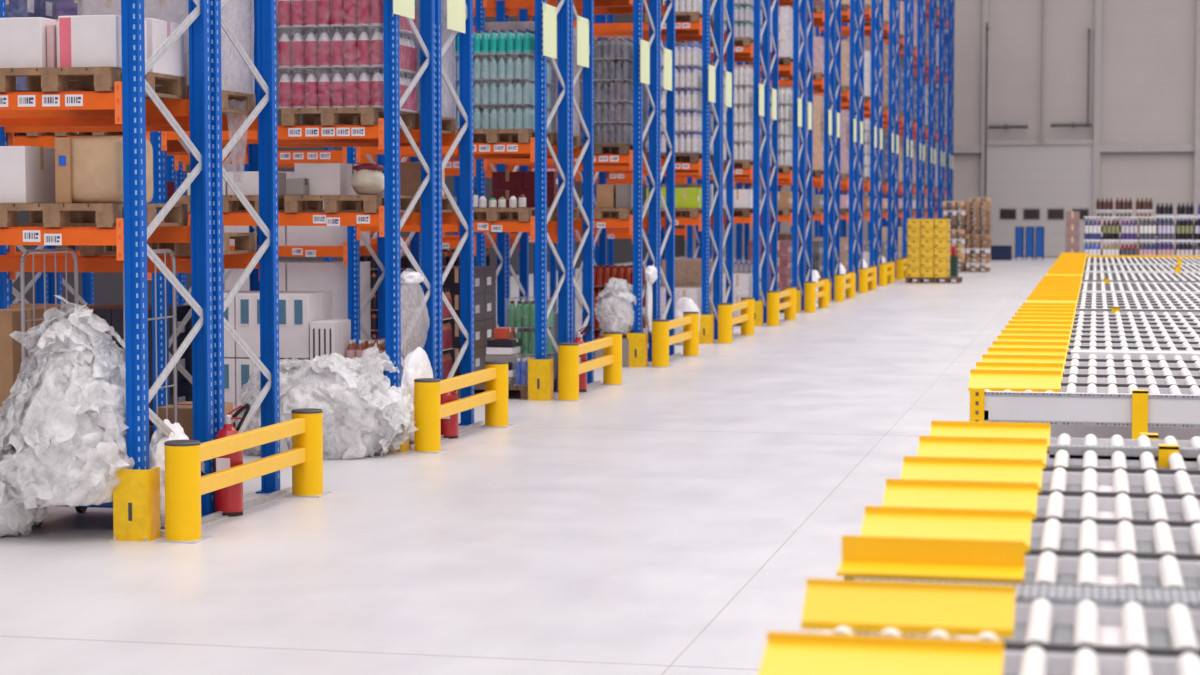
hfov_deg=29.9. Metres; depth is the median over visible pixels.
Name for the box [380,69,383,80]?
bottle
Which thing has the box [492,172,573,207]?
load
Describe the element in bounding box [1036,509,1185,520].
roller
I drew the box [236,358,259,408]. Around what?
box
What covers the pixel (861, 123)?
aisle sign
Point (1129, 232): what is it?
stack
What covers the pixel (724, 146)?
bottle
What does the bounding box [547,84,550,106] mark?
bottle
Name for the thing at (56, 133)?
wooden pallet
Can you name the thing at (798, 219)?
rack
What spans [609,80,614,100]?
bottle
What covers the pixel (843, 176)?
wooden pallet
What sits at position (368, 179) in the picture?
bag
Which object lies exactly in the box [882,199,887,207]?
load
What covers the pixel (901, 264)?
barrier
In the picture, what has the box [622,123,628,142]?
bottle
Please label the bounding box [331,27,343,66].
bottle
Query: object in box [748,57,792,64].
wooden pallet
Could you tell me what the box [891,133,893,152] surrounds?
aisle sign
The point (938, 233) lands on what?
plastic crate
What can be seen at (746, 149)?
bottle
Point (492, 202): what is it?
bottle
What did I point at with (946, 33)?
load
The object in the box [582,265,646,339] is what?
load
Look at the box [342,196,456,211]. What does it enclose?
wooden pallet
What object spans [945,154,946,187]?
load
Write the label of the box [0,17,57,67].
box
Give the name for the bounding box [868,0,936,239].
rack
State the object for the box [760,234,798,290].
load
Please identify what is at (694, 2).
bottle
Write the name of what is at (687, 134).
bottle
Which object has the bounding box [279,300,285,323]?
print
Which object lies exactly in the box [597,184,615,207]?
box
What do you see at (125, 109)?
rack
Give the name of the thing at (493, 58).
bottle
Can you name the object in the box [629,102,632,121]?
bottle
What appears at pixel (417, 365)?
plastic sack
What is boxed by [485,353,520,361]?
flat tray
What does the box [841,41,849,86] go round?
load
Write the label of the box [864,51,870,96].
load
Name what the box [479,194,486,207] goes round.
bottle
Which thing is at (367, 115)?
wooden pallet
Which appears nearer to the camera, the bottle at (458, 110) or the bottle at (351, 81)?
the bottle at (351, 81)
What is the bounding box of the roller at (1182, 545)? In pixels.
[1030,538,1194,553]
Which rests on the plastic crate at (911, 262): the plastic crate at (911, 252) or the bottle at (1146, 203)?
the plastic crate at (911, 252)
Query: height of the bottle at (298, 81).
0.325 m
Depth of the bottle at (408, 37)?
19.35 m
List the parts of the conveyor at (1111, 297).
entry plate, entry plate, entry plate, entry plate, entry plate, entry plate, entry plate, entry plate, entry plate, entry plate, entry plate, entry plate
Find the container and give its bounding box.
[20,248,177,525]
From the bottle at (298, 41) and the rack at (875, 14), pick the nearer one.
the bottle at (298, 41)
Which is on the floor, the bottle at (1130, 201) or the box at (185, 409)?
the box at (185, 409)
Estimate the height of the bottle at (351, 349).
0.240 m
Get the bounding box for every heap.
[0,295,134,536]
[234,343,419,459]
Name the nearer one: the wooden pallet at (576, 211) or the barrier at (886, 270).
the wooden pallet at (576, 211)
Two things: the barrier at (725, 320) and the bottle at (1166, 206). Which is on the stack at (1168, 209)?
the bottle at (1166, 206)
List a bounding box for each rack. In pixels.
[0,0,279,516]
[8,0,473,444]
[13,0,593,391]
[178,0,674,360]
[442,0,733,340]
[519,0,778,322]
[594,0,813,309]
[733,0,841,299]
[770,0,864,291]
[791,0,883,284]
[814,0,899,277]
[840,0,913,258]
[863,0,925,218]
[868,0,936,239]
[882,0,945,226]
[898,0,954,245]
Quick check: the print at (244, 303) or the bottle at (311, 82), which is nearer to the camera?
the bottle at (311, 82)
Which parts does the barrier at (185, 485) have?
plate, rail, rail, plate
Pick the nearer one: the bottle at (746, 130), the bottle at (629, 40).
the bottle at (629, 40)
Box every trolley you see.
[1015,226,1023,259]
[1025,226,1033,259]
[1035,226,1043,259]
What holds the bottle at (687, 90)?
on the load at (688, 59)
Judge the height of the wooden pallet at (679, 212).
0.144 m
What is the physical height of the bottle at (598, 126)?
0.255 m
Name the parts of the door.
pane, pane, pane, pane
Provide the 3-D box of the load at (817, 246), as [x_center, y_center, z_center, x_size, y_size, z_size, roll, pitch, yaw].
[4.472,-1.538,49.094,0.831,1.185,1.138,1,3,12]
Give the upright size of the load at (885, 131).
1.465 m
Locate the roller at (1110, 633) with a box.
[822,622,1199,648]
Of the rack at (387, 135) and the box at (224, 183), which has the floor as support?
the rack at (387, 135)
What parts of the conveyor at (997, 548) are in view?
entry plate, entry plate, entry plate, entry plate, entry plate, entry plate, entry plate, entry plate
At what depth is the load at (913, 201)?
73.37 m
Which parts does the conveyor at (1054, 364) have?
post, entry plate, entry plate, entry plate, entry plate, entry plate, entry plate, entry plate, entry plate, entry plate, entry plate, entry plate, entry plate, entry plate, entry plate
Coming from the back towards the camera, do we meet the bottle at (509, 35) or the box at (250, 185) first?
the bottle at (509, 35)
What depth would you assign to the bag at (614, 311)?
28.54 m
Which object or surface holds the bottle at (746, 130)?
on the load at (743, 77)
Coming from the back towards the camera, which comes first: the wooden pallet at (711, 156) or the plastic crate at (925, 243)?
the plastic crate at (925, 243)
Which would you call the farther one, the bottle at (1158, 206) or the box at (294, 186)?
the bottle at (1158, 206)
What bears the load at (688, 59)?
on the wooden pallet at (679, 157)
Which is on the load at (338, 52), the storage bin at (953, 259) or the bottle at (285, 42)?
the bottle at (285, 42)
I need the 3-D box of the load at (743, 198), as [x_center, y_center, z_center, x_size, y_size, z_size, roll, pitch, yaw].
[2.282,-2.408,39.065,0.766,0.321,1.076,1,3,12]
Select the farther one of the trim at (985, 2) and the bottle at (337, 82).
the trim at (985, 2)
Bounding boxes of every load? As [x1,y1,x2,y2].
[6,0,56,90]
[10,303,93,310]
[57,0,79,19]
[77,0,254,182]
[88,304,192,424]
[277,0,419,112]
[346,338,401,374]
[360,253,409,339]
[401,289,453,379]
[412,0,455,118]
[412,266,495,374]
[442,249,489,265]
[455,29,552,131]
[485,21,578,135]
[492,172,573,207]
[508,299,555,378]
[579,38,643,143]
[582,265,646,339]
[646,287,701,332]
[647,44,701,152]
[647,188,701,207]
[662,184,712,207]
[662,259,712,314]
[663,0,701,13]
[710,0,713,19]
[710,103,713,154]
[723,66,752,160]
[723,189,752,207]
[723,261,760,300]
[723,273,752,316]
[724,0,753,38]
[749,240,791,303]
[760,4,761,42]
[760,119,761,161]
[760,192,791,207]
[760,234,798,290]
[770,7,792,58]
[770,88,792,165]
[778,87,799,166]
[806,96,823,170]
[806,195,822,207]
[806,241,822,277]
[807,37,823,73]
[813,238,848,270]
[814,0,824,6]
[835,110,848,173]
[840,195,848,207]
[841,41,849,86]
[842,0,849,5]
[844,38,870,52]
[863,119,869,176]
[863,198,869,207]
[863,240,886,262]
[863,244,869,251]
[863,252,869,265]
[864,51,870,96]
[882,198,902,207]
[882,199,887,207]
[882,227,902,258]
[883,44,888,105]
[883,129,887,135]
[883,135,887,179]
[884,0,888,21]
[899,68,903,113]
[899,137,902,147]
[899,147,902,181]
[899,200,915,208]
[900,2,903,35]
[900,57,903,68]
[913,81,916,119]
[913,140,927,184]
[913,150,915,183]
[914,1,917,46]
[925,88,927,125]
[926,23,928,57]
[935,152,937,186]
[936,34,938,66]
[936,91,937,129]
[945,94,946,134]
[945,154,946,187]
[945,162,946,187]
[946,0,947,18]
[946,33,947,74]
[946,45,947,73]
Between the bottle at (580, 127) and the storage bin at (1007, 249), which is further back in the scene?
the storage bin at (1007, 249)
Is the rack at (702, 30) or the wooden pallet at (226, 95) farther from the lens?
the rack at (702, 30)
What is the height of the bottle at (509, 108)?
0.250 m
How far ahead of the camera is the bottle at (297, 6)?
18.68 m
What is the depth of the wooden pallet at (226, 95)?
15.54 m
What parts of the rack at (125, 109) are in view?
foot plate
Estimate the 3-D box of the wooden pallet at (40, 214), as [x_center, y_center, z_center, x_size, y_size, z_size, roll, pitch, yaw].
[-3.205,-0.774,14.216,0.800,0.144,1.160,1,3,12]
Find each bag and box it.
[351,163,383,194]
[401,268,429,358]
[594,277,636,336]
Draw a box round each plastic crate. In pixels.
[907,219,920,228]
[907,229,920,238]
[907,239,920,247]
[907,248,920,257]
[907,258,920,267]
[907,268,919,277]
[920,248,933,257]
[920,258,933,267]
[920,268,933,277]
[921,219,933,228]
[921,229,933,238]
[921,239,933,247]
[934,219,948,228]
[934,229,948,238]
[934,239,948,248]
[934,248,948,257]
[934,258,947,267]
[934,268,947,277]
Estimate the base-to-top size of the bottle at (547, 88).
0.250 m
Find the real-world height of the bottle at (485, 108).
0.250 m
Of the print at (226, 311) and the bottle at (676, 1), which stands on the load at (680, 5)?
the bottle at (676, 1)
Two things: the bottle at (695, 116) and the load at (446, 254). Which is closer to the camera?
the load at (446, 254)
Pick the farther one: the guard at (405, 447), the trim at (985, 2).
the trim at (985, 2)
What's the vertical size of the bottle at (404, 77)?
0.325 m
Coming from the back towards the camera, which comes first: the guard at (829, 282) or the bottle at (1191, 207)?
the bottle at (1191, 207)
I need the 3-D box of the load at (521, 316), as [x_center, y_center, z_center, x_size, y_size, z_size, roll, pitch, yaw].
[-0.741,0.016,24.420,0.456,0.896,0.664,1,3,12]
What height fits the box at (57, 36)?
0.287 m
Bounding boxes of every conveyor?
[758,421,1199,674]
[968,303,1199,438]
[1026,275,1199,313]
[1046,253,1199,283]
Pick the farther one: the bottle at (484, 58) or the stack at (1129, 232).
the stack at (1129, 232)
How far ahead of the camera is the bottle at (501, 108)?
23.61 m
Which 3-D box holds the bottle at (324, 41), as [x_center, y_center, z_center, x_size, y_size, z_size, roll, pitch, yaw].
[-2.290,-2.409,18.692,0.112,0.325,0.112,1,3,12]
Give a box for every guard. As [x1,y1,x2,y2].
[110,467,160,541]
[388,438,409,451]
[527,358,552,400]
[627,332,647,366]
[699,314,713,343]
[754,301,762,325]
[796,290,800,312]
[829,282,830,301]
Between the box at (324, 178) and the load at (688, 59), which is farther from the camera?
the load at (688, 59)
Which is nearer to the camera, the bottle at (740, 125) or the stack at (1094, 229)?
the bottle at (740, 125)
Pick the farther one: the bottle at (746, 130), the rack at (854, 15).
the rack at (854, 15)
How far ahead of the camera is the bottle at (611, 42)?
28.50 m
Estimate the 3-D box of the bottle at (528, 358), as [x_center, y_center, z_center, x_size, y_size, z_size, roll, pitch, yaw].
[-0.750,0.359,23.702,0.057,0.280,0.057,1,3,12]
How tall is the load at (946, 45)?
1.149 m
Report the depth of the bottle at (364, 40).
18.58 m
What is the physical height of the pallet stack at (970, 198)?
2.397 m
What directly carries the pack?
on the wooden pallet at (478, 388)
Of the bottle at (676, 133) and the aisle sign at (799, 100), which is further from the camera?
the aisle sign at (799, 100)
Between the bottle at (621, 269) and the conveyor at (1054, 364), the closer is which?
the conveyor at (1054, 364)
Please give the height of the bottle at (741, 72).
0.308 m
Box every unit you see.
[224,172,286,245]
[224,261,306,290]
[286,172,369,245]
[287,261,370,340]
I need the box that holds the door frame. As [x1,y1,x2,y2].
[987,139,1093,144]
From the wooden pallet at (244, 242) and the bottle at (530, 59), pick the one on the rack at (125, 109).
the wooden pallet at (244, 242)
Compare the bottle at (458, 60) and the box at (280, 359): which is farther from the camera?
the bottle at (458, 60)
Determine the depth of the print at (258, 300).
18.90 m
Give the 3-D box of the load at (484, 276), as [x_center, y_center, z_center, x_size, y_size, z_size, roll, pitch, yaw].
[-1.676,-0.206,25.628,0.756,1.196,0.996,1,3,12]
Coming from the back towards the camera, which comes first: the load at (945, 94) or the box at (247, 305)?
the load at (945, 94)
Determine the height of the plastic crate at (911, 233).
0.262 m
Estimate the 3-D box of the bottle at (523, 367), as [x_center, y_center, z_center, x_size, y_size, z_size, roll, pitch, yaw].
[-0.807,0.358,23.715,0.057,0.280,0.057,1,3,12]
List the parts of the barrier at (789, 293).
rail, rail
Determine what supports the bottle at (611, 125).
on the load at (613, 59)
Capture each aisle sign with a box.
[393,0,414,18]
[447,0,464,32]
[542,3,556,58]
[576,15,588,67]
[640,39,649,84]
[663,48,671,90]
[708,65,714,102]
[725,71,731,107]
[758,83,763,116]
[771,88,776,119]
[797,98,801,126]
[807,102,811,129]
[828,109,831,134]
[836,112,839,137]
[853,119,855,141]
[860,121,862,143]
[874,126,876,147]
[880,129,881,148]
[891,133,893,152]
[896,135,898,153]
[906,139,908,156]
[911,140,912,157]
[923,145,924,160]
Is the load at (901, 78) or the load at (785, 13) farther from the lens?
the load at (901, 78)
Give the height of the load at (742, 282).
0.748 m
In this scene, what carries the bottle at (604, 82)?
on the load at (613, 59)
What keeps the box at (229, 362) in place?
on the wooden pallet
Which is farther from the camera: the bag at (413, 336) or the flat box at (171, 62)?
the bag at (413, 336)
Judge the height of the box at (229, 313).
0.542 m
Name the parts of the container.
panel, panel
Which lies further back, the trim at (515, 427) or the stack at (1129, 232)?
the stack at (1129, 232)
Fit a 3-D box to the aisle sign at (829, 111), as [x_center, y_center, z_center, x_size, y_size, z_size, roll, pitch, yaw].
[4.949,-4.629,48.427,0.026,0.540,0.580,1,3,12]
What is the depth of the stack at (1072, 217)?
50.26 m
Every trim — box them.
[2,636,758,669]
[515,427,898,435]
[661,266,1042,674]
[743,356,964,359]
[953,145,980,152]
[981,0,988,256]
[1092,0,1101,254]
[1100,144,1194,151]
[1100,152,1194,153]
[1193,0,1199,250]
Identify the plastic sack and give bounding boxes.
[149,419,188,527]
[401,347,432,443]
[675,297,699,344]
[812,270,819,302]
[840,263,845,293]
[863,259,867,267]
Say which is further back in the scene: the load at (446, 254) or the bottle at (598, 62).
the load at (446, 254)
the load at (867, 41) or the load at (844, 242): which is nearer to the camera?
the load at (844, 242)
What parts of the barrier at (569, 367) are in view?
plate, rail, rail, plate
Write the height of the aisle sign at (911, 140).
0.540 m
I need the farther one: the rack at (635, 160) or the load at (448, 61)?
the rack at (635, 160)
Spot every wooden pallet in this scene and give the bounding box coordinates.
[0,67,186,98]
[0,203,187,226]
[14,132,80,135]
[54,132,122,135]
[56,245,111,250]
[79,232,256,255]
[145,86,255,114]
[149,425,152,443]
[177,195,304,212]
[281,107,414,129]
[284,195,417,212]
[340,114,455,133]
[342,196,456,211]
[456,129,554,145]
[457,378,556,399]
[474,208,554,220]
[554,133,579,148]
[554,208,579,220]
[579,143,645,154]
[579,208,645,218]
[645,12,710,24]
[645,153,701,162]
[645,208,701,217]
[688,155,712,163]
[710,37,752,46]
[723,160,752,168]
[723,208,752,216]
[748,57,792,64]
[770,166,791,172]
[770,208,791,215]
[784,73,823,79]
[790,6,823,12]
[806,170,823,176]
[806,208,822,214]
[813,86,849,91]
[840,208,848,213]
[841,96,870,101]
[841,174,848,179]
[842,4,849,9]
[863,177,869,181]
[863,208,869,213]
[864,20,888,25]
[884,34,903,38]
[905,277,932,282]
[933,277,961,282]
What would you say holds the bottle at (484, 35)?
on the load at (503, 62)
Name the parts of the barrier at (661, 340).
plate, rail, rail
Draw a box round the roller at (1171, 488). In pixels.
[1041,483,1199,493]
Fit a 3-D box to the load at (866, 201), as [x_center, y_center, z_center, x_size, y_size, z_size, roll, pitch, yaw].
[6.666,-3.523,58.957,0.766,0.280,1.076,1,3,12]
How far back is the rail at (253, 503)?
15.15 m
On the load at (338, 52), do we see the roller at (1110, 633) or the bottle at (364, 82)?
the bottle at (364, 82)
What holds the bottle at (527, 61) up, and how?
on the load at (503, 62)
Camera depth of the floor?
13.76 m
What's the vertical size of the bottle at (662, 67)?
0.311 m
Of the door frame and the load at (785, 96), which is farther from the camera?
the door frame
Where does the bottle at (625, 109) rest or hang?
on the load at (613, 59)
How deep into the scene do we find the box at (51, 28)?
13.72 m
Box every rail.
[160,487,291,536]
[409,421,483,449]
[553,380,600,398]
[648,353,680,365]
[714,333,739,342]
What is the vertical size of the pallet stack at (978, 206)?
2.247 m
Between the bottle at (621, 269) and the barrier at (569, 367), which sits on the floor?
the barrier at (569, 367)
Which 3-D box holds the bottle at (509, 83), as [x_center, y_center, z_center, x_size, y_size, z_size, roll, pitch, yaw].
[-0.940,-2.577,23.603,0.087,0.250,0.087,1,3,12]
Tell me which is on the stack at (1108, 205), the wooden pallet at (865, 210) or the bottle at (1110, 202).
the bottle at (1110, 202)
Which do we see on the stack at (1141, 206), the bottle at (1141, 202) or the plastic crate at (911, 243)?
the bottle at (1141, 202)
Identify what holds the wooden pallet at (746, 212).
on the rack at (761, 219)
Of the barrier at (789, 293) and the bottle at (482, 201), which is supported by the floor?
the barrier at (789, 293)
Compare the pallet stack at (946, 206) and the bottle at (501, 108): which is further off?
the pallet stack at (946, 206)
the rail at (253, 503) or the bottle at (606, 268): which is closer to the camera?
the rail at (253, 503)
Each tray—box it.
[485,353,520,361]
[486,346,519,354]
[487,338,520,346]
[508,361,516,369]
[508,369,515,377]
[508,377,515,384]
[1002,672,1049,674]
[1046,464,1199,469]
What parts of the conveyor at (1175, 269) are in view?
entry plate, entry plate, entry plate, entry plate, entry plate, entry plate, entry plate, entry plate, entry plate, entry plate, entry plate, entry plate, rail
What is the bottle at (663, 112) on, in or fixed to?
on the load at (688, 59)
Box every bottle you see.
[278,0,290,26]
[278,28,291,66]
[279,69,291,107]
[291,0,304,25]
[291,28,304,66]
[292,69,304,107]
[304,0,317,25]
[304,28,317,66]
[305,69,317,107]
[317,0,330,25]
[318,28,330,66]
[318,68,330,107]
[331,0,343,25]
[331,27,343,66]
[331,68,343,107]
[344,0,356,24]
[344,27,356,65]
[344,68,357,106]
[346,340,355,358]
[356,340,364,357]
[357,0,369,24]
[357,27,370,65]
[358,68,370,106]
[366,340,372,348]
[370,0,382,24]
[371,27,383,65]
[371,68,383,106]
[377,340,383,353]
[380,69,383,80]
[399,32,404,69]
[399,43,400,68]
[400,16,404,29]
[400,33,408,70]
[400,73,408,110]
[400,77,404,109]
[404,18,408,30]
[404,34,412,71]
[404,73,412,110]
[408,35,416,72]
[408,74,416,111]
[457,34,458,53]
[457,60,458,78]
[457,110,458,128]
[473,30,480,53]
[473,55,480,78]
[473,80,480,103]
[473,105,480,128]
[474,189,477,207]
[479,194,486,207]
[481,30,488,53]
[481,55,488,78]
[481,80,489,103]
[482,105,489,128]
[489,196,496,207]
[490,30,497,53]
[490,55,497,78]
[490,80,497,103]
[490,105,497,128]
[498,30,505,53]
[498,55,505,78]
[498,80,505,103]
[498,105,505,128]
[498,195,505,207]
[506,29,513,52]
[506,55,513,78]
[506,80,513,103]
[506,105,513,128]
[508,301,514,326]
[509,194,516,207]
[515,29,522,52]
[515,55,522,77]
[515,80,522,103]
[515,105,522,128]
[515,301,521,326]
[515,328,521,353]
[515,358,520,384]
[518,192,525,207]
[521,358,525,384]
[522,301,528,326]
[522,328,528,353]
[523,29,530,52]
[523,54,530,77]
[523,80,530,103]
[523,105,530,128]
[526,358,529,384]
[528,30,532,53]
[528,55,532,78]
[528,80,532,103]
[528,105,532,128]
[529,301,534,326]
[529,328,534,354]
[530,31,534,53]
[530,56,534,78]
[530,81,534,103]
[530,106,534,128]
[547,60,550,82]
[547,64,548,81]
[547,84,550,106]
[547,88,548,106]
[547,300,549,325]
[548,300,551,325]
[579,83,581,100]
[579,126,581,142]
[594,268,595,285]
[594,313,595,328]
[595,38,601,57]
[595,59,601,79]
[595,81,601,100]
[595,102,601,121]
[595,123,601,142]
[597,265,602,285]
[602,38,608,57]
[602,59,607,78]
[602,80,607,100]
[602,102,607,121]
[602,123,607,142]
[604,265,609,285]
[609,38,614,57]
[609,59,614,78]
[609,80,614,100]
[609,102,614,121]
[609,123,614,142]
[611,265,616,278]
[615,38,621,57]
[615,59,621,78]
[615,80,621,99]
[615,101,621,121]
[615,123,621,142]
[618,265,624,278]
[622,38,628,57]
[622,59,628,78]
[622,80,628,99]
[622,101,628,121]
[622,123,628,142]
[625,265,631,283]
[628,39,631,58]
[628,60,631,79]
[628,81,631,100]
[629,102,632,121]
[629,123,632,142]
[661,45,664,65]
[661,66,663,86]
[661,88,665,108]
[661,110,665,130]
[661,132,665,152]
[675,0,678,11]
[675,44,678,64]
[675,66,678,86]
[675,88,678,108]
[675,110,678,130]
[675,132,678,152]
[679,0,684,11]
[679,44,684,64]
[679,66,684,86]
[679,88,684,108]
[679,110,684,130]
[679,132,684,152]
[685,44,691,64]
[685,66,691,86]
[685,88,690,108]
[685,110,690,130]
[685,132,690,152]
[686,0,691,11]
[692,0,697,11]
[692,44,697,64]
[692,66,697,86]
[692,88,697,108]
[692,110,697,130]
[692,131,697,151]
[723,86,724,103]
[723,142,725,159]
[734,4,738,20]
[734,21,738,36]
[734,67,737,84]
[734,85,737,102]
[734,104,737,121]
[734,123,737,140]
[734,142,737,159]
[738,104,743,121]
[738,123,743,140]
[738,142,743,159]
[739,4,743,19]
[739,21,743,36]
[739,67,743,84]
[739,85,743,102]
[744,4,749,19]
[744,21,749,36]
[744,66,748,84]
[744,85,748,102]
[744,104,748,121]
[744,123,748,140]
[744,142,748,159]
[1096,198,1099,209]
[1100,198,1104,209]
[1105,198,1108,209]
[1109,198,1112,209]
[1115,198,1119,209]
[1120,198,1123,209]
[1124,198,1127,209]
[1128,198,1131,209]
[1136,198,1139,209]
[1140,198,1143,209]
[1144,198,1148,209]
[1149,198,1152,209]
[1156,203,1159,214]
[1160,203,1163,214]
[1165,203,1168,214]
[1169,203,1172,214]
[1177,203,1180,214]
[1181,203,1184,214]
[1186,203,1189,214]
[1190,203,1193,214]
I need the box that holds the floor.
[0,256,1199,674]
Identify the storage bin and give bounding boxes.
[950,256,957,276]
[990,246,995,259]
[996,246,1003,259]
[1004,246,1011,259]
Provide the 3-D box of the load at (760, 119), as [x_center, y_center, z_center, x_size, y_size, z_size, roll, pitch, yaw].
[2.544,-3.677,40.191,0.828,1.092,1.138,1,3,12]
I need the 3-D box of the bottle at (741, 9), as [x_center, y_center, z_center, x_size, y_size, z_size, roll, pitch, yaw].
[2.412,-5.541,38.353,0.092,0.275,0.092,1,3,12]
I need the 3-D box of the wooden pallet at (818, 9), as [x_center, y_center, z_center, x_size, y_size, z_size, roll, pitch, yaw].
[4.469,-7.065,48.779,0.800,0.144,1.160,1,3,12]
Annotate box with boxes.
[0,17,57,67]
[0,146,55,202]
[0,308,43,406]
[47,24,56,66]
[55,136,152,202]
[56,22,58,66]
[58,15,146,67]
[145,18,183,76]
[147,181,174,203]
[158,401,232,439]
[187,173,226,194]
[224,291,255,356]
[224,357,240,421]
[227,171,285,195]
[235,291,294,357]
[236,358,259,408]
[279,291,332,358]
[279,358,309,361]
[286,178,308,194]
[294,163,359,194]
[310,319,350,359]
[400,162,444,195]
[494,327,513,338]
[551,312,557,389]
[595,337,628,366]
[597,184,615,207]
[616,184,632,207]
[951,246,955,255]
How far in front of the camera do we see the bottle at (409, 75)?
19.48 m
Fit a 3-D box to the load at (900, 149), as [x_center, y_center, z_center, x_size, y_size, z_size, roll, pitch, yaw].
[8.858,-5.295,68.834,0.827,1.055,1.139,1,3,12]
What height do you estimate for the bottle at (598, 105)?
0.255 m
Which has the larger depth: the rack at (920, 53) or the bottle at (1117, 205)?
the rack at (920, 53)
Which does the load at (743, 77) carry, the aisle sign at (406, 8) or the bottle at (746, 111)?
the bottle at (746, 111)
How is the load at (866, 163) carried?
on the wooden pallet
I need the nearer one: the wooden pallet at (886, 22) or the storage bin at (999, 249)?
the wooden pallet at (886, 22)
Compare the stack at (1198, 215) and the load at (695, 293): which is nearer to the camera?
the load at (695, 293)
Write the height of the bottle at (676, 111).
0.311 m
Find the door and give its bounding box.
[984,0,1093,257]
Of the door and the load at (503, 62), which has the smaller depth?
the load at (503, 62)
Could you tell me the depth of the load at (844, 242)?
53.48 m
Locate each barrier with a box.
[155,408,330,543]
[408,361,513,452]
[554,331,625,401]
[649,312,701,367]
[715,297,756,343]
[765,286,797,326]
[802,278,830,312]
[833,271,855,301]
[857,266,876,293]
[879,261,895,285]
[896,257,906,279]
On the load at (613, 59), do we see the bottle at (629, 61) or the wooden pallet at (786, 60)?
the bottle at (629, 61)
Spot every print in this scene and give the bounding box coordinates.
[224,307,227,320]
[224,364,228,388]
[240,299,248,323]
[241,365,248,388]
[257,299,259,323]
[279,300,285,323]
[294,300,302,323]
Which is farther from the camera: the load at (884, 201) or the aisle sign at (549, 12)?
the load at (884, 201)
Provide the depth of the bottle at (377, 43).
18.55 m
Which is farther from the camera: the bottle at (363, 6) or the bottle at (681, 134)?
the bottle at (681, 134)
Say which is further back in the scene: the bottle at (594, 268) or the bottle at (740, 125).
the bottle at (740, 125)
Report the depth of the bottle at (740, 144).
38.46 m
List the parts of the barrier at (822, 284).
rail, rail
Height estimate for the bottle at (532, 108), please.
0.250 m
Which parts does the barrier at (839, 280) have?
rail, rail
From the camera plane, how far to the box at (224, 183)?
18.95 m
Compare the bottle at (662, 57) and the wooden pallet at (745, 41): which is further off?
the wooden pallet at (745, 41)
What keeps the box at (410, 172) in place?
on the wooden pallet at (446, 206)
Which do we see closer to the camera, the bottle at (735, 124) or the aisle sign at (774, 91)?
the bottle at (735, 124)
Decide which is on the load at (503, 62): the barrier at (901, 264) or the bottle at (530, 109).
the bottle at (530, 109)
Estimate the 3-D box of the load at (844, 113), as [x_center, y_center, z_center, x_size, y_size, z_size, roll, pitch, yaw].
[5.569,-4.675,53.903,0.829,1.519,1.138,1,3,12]
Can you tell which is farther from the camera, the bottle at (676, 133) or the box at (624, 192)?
the bottle at (676, 133)
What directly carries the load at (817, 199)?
on the wooden pallet
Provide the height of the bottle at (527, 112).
0.250 m
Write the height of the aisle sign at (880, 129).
0.540 m
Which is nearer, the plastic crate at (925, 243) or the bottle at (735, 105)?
the bottle at (735, 105)
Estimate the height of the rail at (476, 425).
0.035 m
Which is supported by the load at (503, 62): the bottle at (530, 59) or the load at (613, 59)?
the bottle at (530, 59)
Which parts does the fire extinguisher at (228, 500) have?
instruction plate, lever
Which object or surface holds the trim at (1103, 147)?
attached to the wall at (1148, 55)
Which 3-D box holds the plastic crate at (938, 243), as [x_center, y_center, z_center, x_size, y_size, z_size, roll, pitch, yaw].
[9.234,-2.543,60.894,0.373,0.262,0.411,1,3,12]
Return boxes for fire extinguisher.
[214,403,250,516]
[440,390,457,438]
[572,325,591,391]
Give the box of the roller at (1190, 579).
[1024,572,1199,587]
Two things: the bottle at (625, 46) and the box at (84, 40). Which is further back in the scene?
the bottle at (625, 46)
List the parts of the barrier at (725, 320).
rail, rail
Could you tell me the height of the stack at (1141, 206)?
2.280 m
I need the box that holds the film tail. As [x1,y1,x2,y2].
[647,280,651,330]
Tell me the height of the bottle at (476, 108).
0.250 m
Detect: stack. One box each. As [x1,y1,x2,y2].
[943,201,966,271]
[966,201,991,271]
[969,197,990,266]
[1065,211,1079,252]
[1084,216,1101,254]
[1096,198,1112,254]
[1102,217,1119,254]
[1115,198,1132,254]
[1120,217,1138,254]
[1135,198,1152,254]
[1138,217,1156,254]
[1155,203,1172,254]
[1157,217,1175,254]
[1175,217,1193,254]
[1176,203,1193,246]
[1193,217,1199,255]
[1197,203,1199,245]
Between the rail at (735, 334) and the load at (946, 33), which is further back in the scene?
the load at (946, 33)
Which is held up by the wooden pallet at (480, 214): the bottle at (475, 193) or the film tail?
the bottle at (475, 193)
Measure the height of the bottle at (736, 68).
0.308 m
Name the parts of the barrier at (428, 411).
plate, rail, rail, plate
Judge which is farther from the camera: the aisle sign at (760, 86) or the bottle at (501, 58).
the aisle sign at (760, 86)
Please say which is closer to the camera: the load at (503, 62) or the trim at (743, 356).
the load at (503, 62)
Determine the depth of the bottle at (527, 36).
23.50 m
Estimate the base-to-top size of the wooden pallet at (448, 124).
0.144 m
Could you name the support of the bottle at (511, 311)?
on the load at (521, 316)
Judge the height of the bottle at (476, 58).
0.250 m
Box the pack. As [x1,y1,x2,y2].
[515,357,534,385]
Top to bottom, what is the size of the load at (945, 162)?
1.034 m
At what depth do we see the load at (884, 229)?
68.46 m
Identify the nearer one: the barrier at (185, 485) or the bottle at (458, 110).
the barrier at (185, 485)
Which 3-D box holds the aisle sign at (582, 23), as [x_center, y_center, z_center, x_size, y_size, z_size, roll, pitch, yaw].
[-0.196,-3.296,25.085,0.026,0.540,0.580,1,3,12]
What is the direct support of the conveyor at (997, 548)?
on the floor
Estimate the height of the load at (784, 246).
1.258 m
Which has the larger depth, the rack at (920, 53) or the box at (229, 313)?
the rack at (920, 53)
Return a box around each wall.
[12,14,684,305]
[685,0,1196,256]
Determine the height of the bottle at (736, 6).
0.275 m

